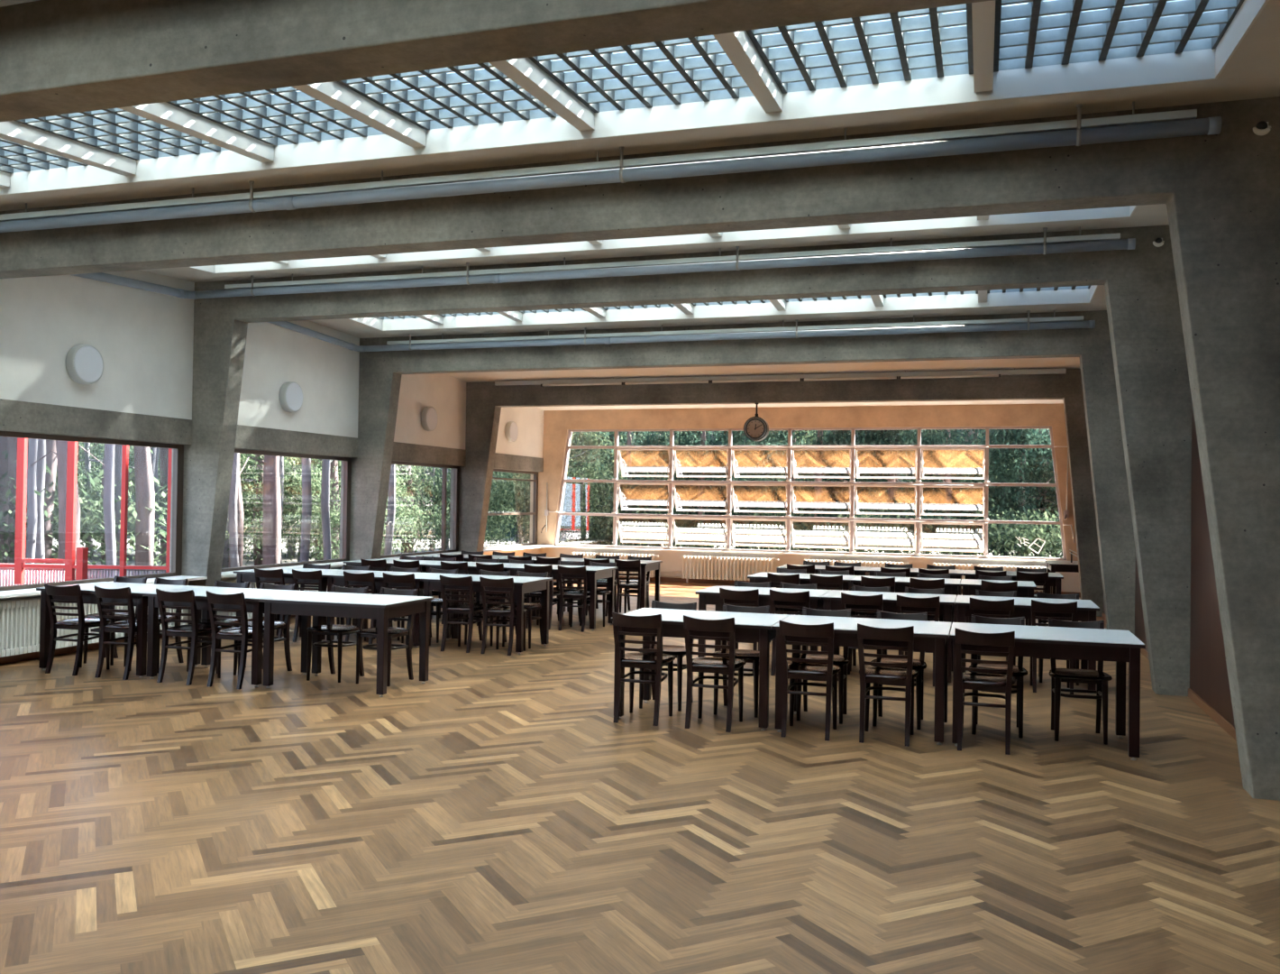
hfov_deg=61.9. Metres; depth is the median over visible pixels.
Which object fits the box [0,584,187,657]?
radiator
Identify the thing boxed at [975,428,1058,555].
broadleaf tree
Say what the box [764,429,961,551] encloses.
broadleaf tree
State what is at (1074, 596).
dining chair
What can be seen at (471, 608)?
dining chair
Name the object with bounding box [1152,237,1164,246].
sensor
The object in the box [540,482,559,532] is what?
opener
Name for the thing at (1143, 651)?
baseboard
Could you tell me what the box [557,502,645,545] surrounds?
bush
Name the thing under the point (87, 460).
broadleaf tree
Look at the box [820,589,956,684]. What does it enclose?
dining table
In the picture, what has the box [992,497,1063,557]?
bush
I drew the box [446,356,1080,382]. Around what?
ceiling
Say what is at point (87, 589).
dining table
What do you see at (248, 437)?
trim
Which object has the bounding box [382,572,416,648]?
dining chair
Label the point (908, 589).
dining chair
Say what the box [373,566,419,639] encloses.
dining chair
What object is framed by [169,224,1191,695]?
frame
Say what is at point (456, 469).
window
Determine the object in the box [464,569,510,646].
dining chair
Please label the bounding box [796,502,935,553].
bush
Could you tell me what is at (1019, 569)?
dining chair
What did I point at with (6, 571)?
railing
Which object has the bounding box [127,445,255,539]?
broadleaf tree
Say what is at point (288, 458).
broadleaf tree
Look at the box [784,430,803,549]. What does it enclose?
pine tree
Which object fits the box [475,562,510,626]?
dining chair
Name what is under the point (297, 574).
dining chair
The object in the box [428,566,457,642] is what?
dining chair
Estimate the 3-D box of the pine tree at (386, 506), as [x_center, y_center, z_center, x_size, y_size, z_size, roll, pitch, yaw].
[-6.348,-4.458,28.886,5.319,13.244,5.367,1,-1,-39]
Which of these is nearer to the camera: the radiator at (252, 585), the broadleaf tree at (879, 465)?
the radiator at (252, 585)
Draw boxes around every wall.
[0,270,543,624]
[529,402,1078,560]
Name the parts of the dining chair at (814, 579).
backrest, leg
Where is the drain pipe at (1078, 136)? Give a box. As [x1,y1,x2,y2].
[0,103,1221,232]
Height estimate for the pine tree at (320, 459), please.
10.610 m
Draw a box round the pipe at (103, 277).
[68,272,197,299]
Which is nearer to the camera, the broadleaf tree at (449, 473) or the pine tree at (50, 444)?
the pine tree at (50, 444)
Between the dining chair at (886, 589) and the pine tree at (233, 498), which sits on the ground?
the pine tree at (233, 498)
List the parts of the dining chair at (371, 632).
leg, leg, seat, seat frame, leg, backrest, leg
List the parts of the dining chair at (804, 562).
backrest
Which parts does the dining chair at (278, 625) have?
leg, seat, leg, backrest, seat frame, leg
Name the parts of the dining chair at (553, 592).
leg, leg, backrest, seat, seat frame, leg, leg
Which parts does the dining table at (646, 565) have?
leg, leg, leg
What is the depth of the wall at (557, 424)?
20.81 m
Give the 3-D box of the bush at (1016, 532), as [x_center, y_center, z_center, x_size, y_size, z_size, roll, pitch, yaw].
[9.180,1.615,25.837,4.180,2.665,4.594,1,-1,-37]
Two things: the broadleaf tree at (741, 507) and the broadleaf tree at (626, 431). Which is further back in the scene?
the broadleaf tree at (626, 431)
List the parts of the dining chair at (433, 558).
leg, backrest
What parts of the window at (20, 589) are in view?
sill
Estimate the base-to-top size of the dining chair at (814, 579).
0.805 m
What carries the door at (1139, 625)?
in the wall
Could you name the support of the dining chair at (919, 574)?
on the floor
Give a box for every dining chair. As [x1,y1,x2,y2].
[44,582,110,675]
[82,575,146,665]
[93,585,160,679]
[123,576,187,666]
[155,587,221,685]
[186,579,249,673]
[205,590,264,688]
[233,581,296,675]
[254,566,301,637]
[283,562,330,632]
[292,568,339,641]
[306,585,368,682]
[325,564,370,624]
[343,570,391,644]
[355,586,417,685]
[360,557,387,594]
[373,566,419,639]
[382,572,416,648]
[393,558,420,621]
[399,554,423,559]
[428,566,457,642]
[430,556,456,618]
[439,552,464,607]
[439,574,486,652]
[440,560,477,624]
[461,549,483,599]
[461,557,499,620]
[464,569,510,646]
[468,554,500,601]
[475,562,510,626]
[479,576,527,655]
[492,550,514,555]
[496,558,533,602]
[502,570,548,648]
[507,555,531,602]
[522,551,546,556]
[523,563,560,629]
[536,556,567,613]
[548,559,585,624]
[557,565,596,631]
[559,553,583,586]
[579,561,616,626]
[584,557,616,616]
[587,554,619,610]
[612,611,675,725]
[614,558,648,612]
[619,555,651,612]
[639,600,696,711]
[683,614,746,731]
[713,603,769,717]
[719,587,758,672]
[727,580,770,650]
[767,572,802,641]
[769,588,809,675]
[777,566,806,613]
[778,619,841,740]
[779,581,816,647]
[786,563,818,614]
[795,606,850,723]
[798,559,830,612]
[809,574,842,610]
[818,568,849,589]
[825,565,854,590]
[833,561,860,614]
[841,592,884,674]
[850,584,890,671]
[857,622,918,746]
[860,576,895,618]
[870,609,927,729]
[871,570,905,615]
[880,566,910,592]
[884,562,912,567]
[896,594,939,685]
[904,585,944,655]
[909,576,944,621]
[917,572,950,621]
[918,567,949,574]
[926,564,955,621]
[954,627,1016,754]
[969,596,1014,664]
[969,613,1028,738]
[974,565,1003,570]
[975,569,1006,579]
[975,588,1016,665]
[978,574,1012,618]
[981,579,1017,617]
[1016,566,1046,626]
[1016,570,1048,626]
[1029,599,1077,694]
[1036,591,1079,685]
[1048,617,1112,744]
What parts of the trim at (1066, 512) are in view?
rod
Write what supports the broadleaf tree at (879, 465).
on the ground
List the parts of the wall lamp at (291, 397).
lamp shade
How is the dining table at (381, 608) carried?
on the floor
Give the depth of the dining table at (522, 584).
11.45 m
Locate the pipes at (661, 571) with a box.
[659,570,681,575]
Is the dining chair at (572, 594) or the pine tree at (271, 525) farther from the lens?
the pine tree at (271, 525)
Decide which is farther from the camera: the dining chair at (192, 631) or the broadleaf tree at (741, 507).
the broadleaf tree at (741, 507)
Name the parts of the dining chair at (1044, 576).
backrest, leg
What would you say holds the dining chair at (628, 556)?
on the floor
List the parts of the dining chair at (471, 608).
leg, backrest, leg, seat frame, seat, leg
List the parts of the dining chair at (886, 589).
leg, leg, backrest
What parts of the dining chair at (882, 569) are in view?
backrest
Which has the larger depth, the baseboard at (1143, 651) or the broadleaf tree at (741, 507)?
the broadleaf tree at (741, 507)
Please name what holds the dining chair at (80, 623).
on the floor
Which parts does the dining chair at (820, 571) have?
backrest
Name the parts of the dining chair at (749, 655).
leg, leg, seat, backrest, leg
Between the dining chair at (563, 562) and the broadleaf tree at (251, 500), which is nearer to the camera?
the dining chair at (563, 562)
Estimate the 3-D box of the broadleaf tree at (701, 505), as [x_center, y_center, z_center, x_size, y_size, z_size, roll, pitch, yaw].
[1.908,-0.432,31.001,6.074,6.032,5.752,1,-1,7]
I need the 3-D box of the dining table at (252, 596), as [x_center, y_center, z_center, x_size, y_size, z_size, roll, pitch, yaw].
[-3.640,1.310,9.500,1.196,0.750,0.800,1,-1,18]
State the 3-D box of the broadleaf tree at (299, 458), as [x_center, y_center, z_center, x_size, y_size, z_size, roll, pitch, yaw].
[-9.091,-0.941,33.294,6.873,6.344,6.993,1,-1,-24]
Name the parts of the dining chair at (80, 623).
leg, backrest, leg, seat frame, seat, leg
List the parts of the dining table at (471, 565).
leg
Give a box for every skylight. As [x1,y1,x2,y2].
[0,0,1269,194]
[189,205,1137,273]
[348,284,1098,330]
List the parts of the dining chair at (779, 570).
backrest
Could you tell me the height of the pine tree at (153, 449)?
9.378 m
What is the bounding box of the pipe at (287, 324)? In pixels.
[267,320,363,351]
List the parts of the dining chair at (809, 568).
backrest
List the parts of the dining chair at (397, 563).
backrest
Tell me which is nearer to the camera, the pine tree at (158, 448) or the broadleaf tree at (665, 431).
the pine tree at (158, 448)
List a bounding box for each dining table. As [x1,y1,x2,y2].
[36,581,203,677]
[143,585,310,686]
[233,566,363,640]
[259,591,433,696]
[323,569,455,647]
[343,557,450,607]
[416,553,507,598]
[420,573,552,653]
[422,560,531,623]
[492,555,583,612]
[507,563,617,630]
[566,557,662,612]
[610,607,789,730]
[695,585,831,657]
[747,571,857,614]
[771,614,951,744]
[777,564,871,614]
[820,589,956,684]
[850,575,960,621]
[867,566,963,618]
[949,621,1145,759]
[955,594,1099,694]
[960,578,1036,625]
[962,569,1063,622]
[1045,559,1078,594]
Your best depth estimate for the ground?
37.53 m
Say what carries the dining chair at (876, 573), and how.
on the floor
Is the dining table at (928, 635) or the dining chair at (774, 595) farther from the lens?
the dining chair at (774, 595)
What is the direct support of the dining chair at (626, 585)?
on the floor
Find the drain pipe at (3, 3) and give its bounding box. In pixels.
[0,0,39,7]
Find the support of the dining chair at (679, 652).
on the floor
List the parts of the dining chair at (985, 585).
backrest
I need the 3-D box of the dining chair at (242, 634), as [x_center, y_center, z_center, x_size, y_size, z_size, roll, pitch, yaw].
[-3.418,1.280,9.120,0.418,0.805,0.483,1,-1,19]
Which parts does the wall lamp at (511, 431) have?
lamp shade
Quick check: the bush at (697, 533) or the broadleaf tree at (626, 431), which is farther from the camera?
the broadleaf tree at (626, 431)
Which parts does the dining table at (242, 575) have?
leg, leg, leg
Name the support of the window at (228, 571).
in the wall at (144, 339)
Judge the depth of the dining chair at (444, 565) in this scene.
13.64 m
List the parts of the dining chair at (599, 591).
leg, leg, seat, backrest, leg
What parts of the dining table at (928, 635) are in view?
leg, leg, leg, leg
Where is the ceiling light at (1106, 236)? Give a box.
[224,226,1120,289]
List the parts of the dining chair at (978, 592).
backrest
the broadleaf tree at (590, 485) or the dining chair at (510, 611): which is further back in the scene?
the broadleaf tree at (590, 485)
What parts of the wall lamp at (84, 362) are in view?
lamp shade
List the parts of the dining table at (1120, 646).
leg, leg, leg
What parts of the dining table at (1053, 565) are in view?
leg, leg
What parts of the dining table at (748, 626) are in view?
leg, leg, leg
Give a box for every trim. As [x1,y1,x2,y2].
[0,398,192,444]
[234,424,358,457]
[391,441,466,466]
[493,452,543,471]
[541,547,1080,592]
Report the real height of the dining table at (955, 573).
0.750 m
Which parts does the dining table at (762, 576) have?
leg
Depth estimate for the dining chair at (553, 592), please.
13.32 m
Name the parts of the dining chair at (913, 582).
backrest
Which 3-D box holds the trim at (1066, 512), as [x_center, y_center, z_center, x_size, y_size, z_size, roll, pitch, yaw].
[7.622,0.131,19.174,0.371,1.730,0.129,1,-1,18]
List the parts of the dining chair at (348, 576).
leg, backrest, leg, leg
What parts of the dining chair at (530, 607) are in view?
leg, leg, seat, leg, backrest, leg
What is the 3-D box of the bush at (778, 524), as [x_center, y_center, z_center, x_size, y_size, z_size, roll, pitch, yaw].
[3.596,1.624,28.628,3.805,2.474,3.462,1,-1,15]
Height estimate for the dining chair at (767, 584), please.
0.805 m
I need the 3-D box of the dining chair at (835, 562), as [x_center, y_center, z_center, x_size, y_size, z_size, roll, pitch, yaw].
[2.840,1.445,14.749,0.418,0.805,0.483,1,-1,18]
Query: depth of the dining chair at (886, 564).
14.74 m
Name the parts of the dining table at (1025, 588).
leg, leg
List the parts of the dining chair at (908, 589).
backrest, leg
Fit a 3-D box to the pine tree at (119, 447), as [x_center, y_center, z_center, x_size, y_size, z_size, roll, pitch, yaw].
[-9.205,-3.574,19.080,4.174,11.129,3.868,1,-1,18]
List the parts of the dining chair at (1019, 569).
backrest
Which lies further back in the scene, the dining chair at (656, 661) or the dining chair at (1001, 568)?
the dining chair at (1001, 568)
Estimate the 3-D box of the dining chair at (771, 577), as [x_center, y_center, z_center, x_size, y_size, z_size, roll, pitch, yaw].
[1.705,1.399,12.497,0.418,0.805,0.483,1,-1,18]
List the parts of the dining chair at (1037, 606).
leg, leg, backrest, leg, leg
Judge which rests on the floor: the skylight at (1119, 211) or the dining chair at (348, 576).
the dining chair at (348, 576)
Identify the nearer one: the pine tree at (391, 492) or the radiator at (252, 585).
the radiator at (252, 585)
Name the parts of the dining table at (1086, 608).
leg, leg, leg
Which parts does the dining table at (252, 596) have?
leg, leg, leg, leg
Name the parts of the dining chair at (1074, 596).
leg, leg, backrest, leg, leg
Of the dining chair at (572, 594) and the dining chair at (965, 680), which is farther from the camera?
the dining chair at (572, 594)
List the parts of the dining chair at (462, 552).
backrest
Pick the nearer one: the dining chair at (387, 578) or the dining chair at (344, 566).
the dining chair at (387, 578)
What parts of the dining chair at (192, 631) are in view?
leg, backrest, seat frame, leg, leg, seat, leg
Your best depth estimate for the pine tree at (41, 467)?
17.22 m
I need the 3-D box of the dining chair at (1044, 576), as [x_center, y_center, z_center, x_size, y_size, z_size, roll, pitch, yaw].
[4.938,1.458,13.466,0.418,0.805,0.483,1,-1,18]
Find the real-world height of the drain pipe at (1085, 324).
0.227 m
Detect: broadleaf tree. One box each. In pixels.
[28,438,133,546]
[28,438,160,555]
[77,441,160,549]
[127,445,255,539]
[129,453,320,566]
[240,454,340,557]
[242,456,341,561]
[247,456,450,559]
[247,457,440,556]
[280,457,438,562]
[283,457,438,546]
[383,449,572,553]
[395,464,530,545]
[437,448,597,543]
[449,431,643,544]
[491,431,637,544]
[508,430,680,545]
[558,430,734,546]
[562,430,694,543]
[564,430,706,544]
[574,430,738,547]
[608,429,813,543]
[623,429,800,548]
[623,429,810,548]
[641,429,847,549]
[709,429,880,543]
[726,429,938,551]
[759,429,926,552]
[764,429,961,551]
[801,430,965,552]
[806,429,994,555]
[862,429,1030,555]
[869,429,1058,555]
[875,428,1050,556]
[904,429,1058,556]
[947,428,1059,557]
[972,429,1060,549]
[974,428,1062,557]
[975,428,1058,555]
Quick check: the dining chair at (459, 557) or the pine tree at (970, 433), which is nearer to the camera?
the dining chair at (459, 557)
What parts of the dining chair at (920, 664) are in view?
leg, leg, seat, backrest, leg, leg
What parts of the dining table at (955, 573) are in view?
leg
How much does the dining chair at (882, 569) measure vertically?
0.805 m
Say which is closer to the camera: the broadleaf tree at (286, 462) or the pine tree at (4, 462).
the pine tree at (4, 462)
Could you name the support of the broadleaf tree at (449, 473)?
on the ground
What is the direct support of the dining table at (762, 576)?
on the floor
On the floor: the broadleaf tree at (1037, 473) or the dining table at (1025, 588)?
the dining table at (1025, 588)
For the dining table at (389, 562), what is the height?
0.750 m
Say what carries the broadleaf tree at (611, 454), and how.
on the ground
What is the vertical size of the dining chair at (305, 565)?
0.805 m
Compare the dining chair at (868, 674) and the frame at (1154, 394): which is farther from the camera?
the frame at (1154, 394)
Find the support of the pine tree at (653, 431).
on the ground
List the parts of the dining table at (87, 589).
leg, leg, leg, leg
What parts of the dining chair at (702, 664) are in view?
leg, leg, backrest, seat frame, seat, leg, leg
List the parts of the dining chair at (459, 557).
backrest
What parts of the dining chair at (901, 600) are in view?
leg, backrest, leg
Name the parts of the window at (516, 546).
sill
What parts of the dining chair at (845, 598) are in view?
leg, leg, backrest, leg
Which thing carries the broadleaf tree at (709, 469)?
on the ground
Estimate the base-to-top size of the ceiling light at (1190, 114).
0.131 m
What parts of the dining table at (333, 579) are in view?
leg, leg, leg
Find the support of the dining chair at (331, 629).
on the floor
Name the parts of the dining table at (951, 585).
leg, leg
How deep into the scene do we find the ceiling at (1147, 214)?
10.33 m
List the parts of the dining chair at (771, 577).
backrest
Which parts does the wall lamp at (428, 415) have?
lamp shade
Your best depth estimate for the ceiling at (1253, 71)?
6.65 m
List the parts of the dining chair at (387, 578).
leg, backrest, leg, leg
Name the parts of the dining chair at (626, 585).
leg, leg, backrest, seat frame, seat, leg, leg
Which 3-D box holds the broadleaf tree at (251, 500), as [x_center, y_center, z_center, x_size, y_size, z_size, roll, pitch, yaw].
[-8.722,0.096,23.441,4.698,3.976,4.618,2,-1,-43]
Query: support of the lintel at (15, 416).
attached to the wall at (144, 339)
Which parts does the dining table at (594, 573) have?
leg, leg, leg, leg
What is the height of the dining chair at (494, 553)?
0.805 m
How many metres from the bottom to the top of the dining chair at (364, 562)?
0.805 m
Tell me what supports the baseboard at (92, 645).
attached to the wall at (144, 339)
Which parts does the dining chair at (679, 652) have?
leg, leg, seat, backrest, leg, leg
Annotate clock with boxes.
[743,402,768,440]
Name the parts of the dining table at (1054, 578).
leg, leg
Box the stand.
[1069,548,1077,562]
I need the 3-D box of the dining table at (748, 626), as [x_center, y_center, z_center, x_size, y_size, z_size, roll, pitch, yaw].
[0.469,1.350,8.069,1.196,0.750,0.800,1,-1,18]
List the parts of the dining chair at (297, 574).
leg, backrest, leg, leg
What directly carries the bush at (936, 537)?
on the ground
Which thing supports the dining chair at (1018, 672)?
on the floor
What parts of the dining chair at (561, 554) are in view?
backrest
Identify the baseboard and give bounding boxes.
[0,634,173,663]
[221,614,295,628]
[619,576,1080,597]
[1140,648,1148,658]
[1188,687,1236,740]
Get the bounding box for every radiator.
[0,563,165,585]
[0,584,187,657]
[227,567,345,627]
[571,551,658,581]
[681,555,778,583]
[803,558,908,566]
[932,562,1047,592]
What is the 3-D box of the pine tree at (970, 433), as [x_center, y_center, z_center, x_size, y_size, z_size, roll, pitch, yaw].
[10.078,-2.571,31.799,4.077,10.014,4.114,1,-1,-40]
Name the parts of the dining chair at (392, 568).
leg, leg, backrest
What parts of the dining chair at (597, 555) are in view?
leg, backrest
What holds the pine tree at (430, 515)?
on the ground
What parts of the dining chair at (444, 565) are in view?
backrest, leg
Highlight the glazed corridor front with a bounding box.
[0,437,172,584]
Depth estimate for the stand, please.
16.62 m
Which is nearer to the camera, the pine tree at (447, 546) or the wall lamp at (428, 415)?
the wall lamp at (428, 415)
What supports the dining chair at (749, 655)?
on the floor
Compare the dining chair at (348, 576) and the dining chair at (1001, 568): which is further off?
the dining chair at (1001, 568)
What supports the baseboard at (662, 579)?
attached to the wall at (557, 424)
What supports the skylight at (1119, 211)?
attached to the ceiling at (1147, 214)
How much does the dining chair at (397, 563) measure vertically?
0.805 m
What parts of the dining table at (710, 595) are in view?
leg, leg, leg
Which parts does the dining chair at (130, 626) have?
leg, backrest, seat frame, leg, seat, leg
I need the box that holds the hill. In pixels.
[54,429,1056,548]
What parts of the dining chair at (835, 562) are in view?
backrest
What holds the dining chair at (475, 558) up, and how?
on the floor
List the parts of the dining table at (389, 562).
leg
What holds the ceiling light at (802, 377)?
attached to the ceiling at (1058, 362)
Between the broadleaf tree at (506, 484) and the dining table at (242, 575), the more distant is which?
the broadleaf tree at (506, 484)
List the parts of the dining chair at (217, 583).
seat, leg, backrest, leg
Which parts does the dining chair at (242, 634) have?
leg, backrest, seat frame, leg, seat, leg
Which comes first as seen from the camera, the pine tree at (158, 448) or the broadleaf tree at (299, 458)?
the pine tree at (158, 448)
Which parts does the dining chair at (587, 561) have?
leg, backrest, seat, leg, leg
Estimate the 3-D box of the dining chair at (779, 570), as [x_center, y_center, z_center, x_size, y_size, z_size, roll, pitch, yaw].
[1.813,1.408,13.095,0.418,0.805,0.483,1,-1,19]
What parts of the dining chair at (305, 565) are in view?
leg, backrest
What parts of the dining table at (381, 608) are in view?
leg, leg, leg, leg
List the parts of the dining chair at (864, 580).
backrest, leg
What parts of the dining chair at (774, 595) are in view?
leg, backrest, leg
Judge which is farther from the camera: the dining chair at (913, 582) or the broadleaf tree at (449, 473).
the broadleaf tree at (449, 473)
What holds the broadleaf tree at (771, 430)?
on the ground
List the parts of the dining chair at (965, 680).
leg, leg, seat frame, backrest, seat, leg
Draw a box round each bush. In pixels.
[0,448,227,585]
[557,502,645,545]
[571,494,713,547]
[627,507,747,548]
[715,502,841,550]
[740,512,870,551]
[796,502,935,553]
[857,508,1007,555]
[937,497,1062,557]
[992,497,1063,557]
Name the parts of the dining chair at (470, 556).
backrest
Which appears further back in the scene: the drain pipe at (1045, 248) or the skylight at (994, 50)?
the drain pipe at (1045, 248)
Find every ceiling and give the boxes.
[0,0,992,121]
[0,0,1279,210]
[138,203,1169,282]
[307,284,1106,338]
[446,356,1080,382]
[535,399,1063,410]
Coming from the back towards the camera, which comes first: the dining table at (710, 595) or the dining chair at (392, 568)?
the dining chair at (392, 568)
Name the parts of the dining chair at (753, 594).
leg, backrest, leg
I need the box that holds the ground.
[7,535,1063,581]
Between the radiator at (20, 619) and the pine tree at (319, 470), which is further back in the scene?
the pine tree at (319, 470)
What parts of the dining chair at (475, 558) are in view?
backrest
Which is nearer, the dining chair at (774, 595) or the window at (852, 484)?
the dining chair at (774, 595)
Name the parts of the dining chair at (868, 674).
leg, leg, seat frame, backrest, seat, leg, leg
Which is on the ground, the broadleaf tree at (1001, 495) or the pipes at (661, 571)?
the broadleaf tree at (1001, 495)
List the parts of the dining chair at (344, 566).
leg, backrest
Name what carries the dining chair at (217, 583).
on the floor
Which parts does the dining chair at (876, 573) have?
backrest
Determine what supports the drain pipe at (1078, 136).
attached to the ceiling at (1253, 71)
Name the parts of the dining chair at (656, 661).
leg, leg, backrest, seat frame, seat, leg, leg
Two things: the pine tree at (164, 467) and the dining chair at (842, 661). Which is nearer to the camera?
the dining chair at (842, 661)
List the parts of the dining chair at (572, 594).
leg, leg, backrest, seat frame, seat, leg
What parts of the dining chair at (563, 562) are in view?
leg, seat, leg, backrest, leg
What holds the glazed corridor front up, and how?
on the ground
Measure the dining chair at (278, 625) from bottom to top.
0.805 m
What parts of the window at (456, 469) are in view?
sill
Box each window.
[0,430,207,598]
[220,448,351,577]
[380,460,461,558]
[483,468,553,552]
[548,425,1066,561]
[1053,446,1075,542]
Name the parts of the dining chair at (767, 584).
leg, backrest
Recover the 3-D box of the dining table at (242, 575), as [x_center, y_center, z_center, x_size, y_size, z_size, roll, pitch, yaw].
[-3.950,1.343,12.371,1.196,0.750,0.800,1,-1,18]
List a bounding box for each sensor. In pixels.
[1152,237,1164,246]
[1252,120,1270,135]
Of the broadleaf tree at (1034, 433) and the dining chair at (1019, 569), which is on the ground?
the broadleaf tree at (1034, 433)
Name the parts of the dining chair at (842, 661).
leg, leg, seat, backrest, leg, leg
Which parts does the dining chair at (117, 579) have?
leg, seat, leg, leg, backrest, leg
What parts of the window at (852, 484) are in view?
opener arm, opener arm, sash, sash, sash, opener arm, opener arm, opener arm, sash, sash, sash, opener arm, opener arm, opener arm, sash, sash, sash, opener arm, opener arm, opener arm, sill, sash, sash, sash, opener arm, opener arm, opener arm, sash, sash, sash, opener arm, opener arm, opener arm, sash, sash, sash, opener arm, opener arm, opener arm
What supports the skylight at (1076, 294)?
attached to the ceiling at (346, 325)
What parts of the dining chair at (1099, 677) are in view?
leg, leg, backrest, seat frame, seat, leg, leg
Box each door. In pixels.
[1134,554,1147,650]
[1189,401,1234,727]
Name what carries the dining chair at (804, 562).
on the floor
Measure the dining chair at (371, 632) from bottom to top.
0.805 m
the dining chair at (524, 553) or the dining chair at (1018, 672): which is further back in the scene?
the dining chair at (524, 553)
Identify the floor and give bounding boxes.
[0,579,1279,973]
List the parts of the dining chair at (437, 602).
leg, seat, backrest, leg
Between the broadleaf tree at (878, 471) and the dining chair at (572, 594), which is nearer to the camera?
the dining chair at (572, 594)
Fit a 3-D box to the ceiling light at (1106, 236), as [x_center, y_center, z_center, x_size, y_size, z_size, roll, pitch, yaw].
[-0.262,-2.262,10.690,9.300,0.131,0.055,1,-1,18]
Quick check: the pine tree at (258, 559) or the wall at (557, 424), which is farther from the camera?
the pine tree at (258, 559)
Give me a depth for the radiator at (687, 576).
20.89 m
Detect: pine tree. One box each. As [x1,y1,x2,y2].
[0,436,9,585]
[7,436,28,583]
[25,438,37,584]
[27,439,80,580]
[34,438,45,582]
[34,438,103,583]
[81,443,155,575]
[100,444,117,564]
[102,443,116,576]
[114,444,122,565]
[149,447,156,558]
[153,447,159,564]
[159,447,168,565]
[221,513,228,567]
[228,452,239,566]
[228,453,243,566]
[238,455,281,564]
[252,454,263,565]
[279,456,283,563]
[292,458,323,559]
[299,457,311,561]
[314,470,320,560]
[320,458,331,559]
[329,459,339,558]
[381,505,392,555]
[384,464,395,554]
[395,464,413,553]
[429,466,435,550]
[440,467,448,549]
[649,430,662,545]
[739,453,772,543]
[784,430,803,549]
[871,429,899,552]
[962,429,990,555]
[1036,428,1050,511]
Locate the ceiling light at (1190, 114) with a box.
[0,100,1197,221]
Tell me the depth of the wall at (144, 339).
12.07 m
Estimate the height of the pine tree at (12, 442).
13.235 m
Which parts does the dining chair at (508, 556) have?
backrest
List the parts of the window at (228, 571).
sill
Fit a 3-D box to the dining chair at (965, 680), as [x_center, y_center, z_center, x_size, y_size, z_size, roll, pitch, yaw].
[2.312,1.337,7.178,0.418,0.805,0.483,1,-1,19]
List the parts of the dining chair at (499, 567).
backrest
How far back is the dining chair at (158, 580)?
10.19 m
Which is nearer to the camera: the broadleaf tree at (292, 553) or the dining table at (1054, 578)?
the dining table at (1054, 578)
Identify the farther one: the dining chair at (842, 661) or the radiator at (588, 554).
the radiator at (588, 554)
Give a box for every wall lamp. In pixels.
[65,344,103,383]
[279,381,303,411]
[420,406,437,430]
[504,420,518,441]
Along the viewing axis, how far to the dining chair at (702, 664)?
7.60 m
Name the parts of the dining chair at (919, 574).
backrest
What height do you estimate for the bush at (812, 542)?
2.134 m
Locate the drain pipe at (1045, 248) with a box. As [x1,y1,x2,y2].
[194,227,1135,298]
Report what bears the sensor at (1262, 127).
attached to the frame at (1220, 193)
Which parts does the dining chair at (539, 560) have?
backrest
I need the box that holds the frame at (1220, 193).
[0,96,1279,800]
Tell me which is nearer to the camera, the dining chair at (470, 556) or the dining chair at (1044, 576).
the dining chair at (1044, 576)
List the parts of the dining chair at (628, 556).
leg, leg, seat, backrest, leg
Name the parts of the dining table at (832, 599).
leg, leg, leg, leg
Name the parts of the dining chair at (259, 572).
leg, backrest, leg, leg, leg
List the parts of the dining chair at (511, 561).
backrest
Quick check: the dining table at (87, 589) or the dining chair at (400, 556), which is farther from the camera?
the dining chair at (400, 556)
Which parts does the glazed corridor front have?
post, rail, post, post, rail, post, post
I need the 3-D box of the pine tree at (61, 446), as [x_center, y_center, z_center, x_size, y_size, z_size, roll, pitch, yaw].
[-8.898,-2.942,16.802,4.184,9.813,4.222,0,-1,43]
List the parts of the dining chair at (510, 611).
leg, backrest, leg, seat frame, seat, leg, leg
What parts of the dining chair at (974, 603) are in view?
leg, backrest, leg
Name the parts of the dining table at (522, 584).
leg, leg, leg, leg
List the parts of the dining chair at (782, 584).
leg, backrest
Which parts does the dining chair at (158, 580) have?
leg, seat, backrest, leg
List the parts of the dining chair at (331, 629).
leg, leg, seat, seat frame, leg, backrest, leg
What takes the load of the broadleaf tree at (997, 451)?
on the ground
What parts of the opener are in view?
rod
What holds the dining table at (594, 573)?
on the floor
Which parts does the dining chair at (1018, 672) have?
leg, leg, backrest, seat, leg, leg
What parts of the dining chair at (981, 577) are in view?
backrest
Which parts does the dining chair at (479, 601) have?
leg, leg, seat, leg, backrest, leg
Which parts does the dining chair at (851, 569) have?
backrest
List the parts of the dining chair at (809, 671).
leg, leg, backrest, seat frame, seat, leg, leg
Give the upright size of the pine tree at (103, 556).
14.084 m
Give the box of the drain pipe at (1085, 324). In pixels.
[362,310,1095,351]
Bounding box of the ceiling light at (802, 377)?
[494,368,1065,386]
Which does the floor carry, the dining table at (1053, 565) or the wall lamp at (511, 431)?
the dining table at (1053, 565)
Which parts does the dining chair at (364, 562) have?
backrest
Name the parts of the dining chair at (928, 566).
backrest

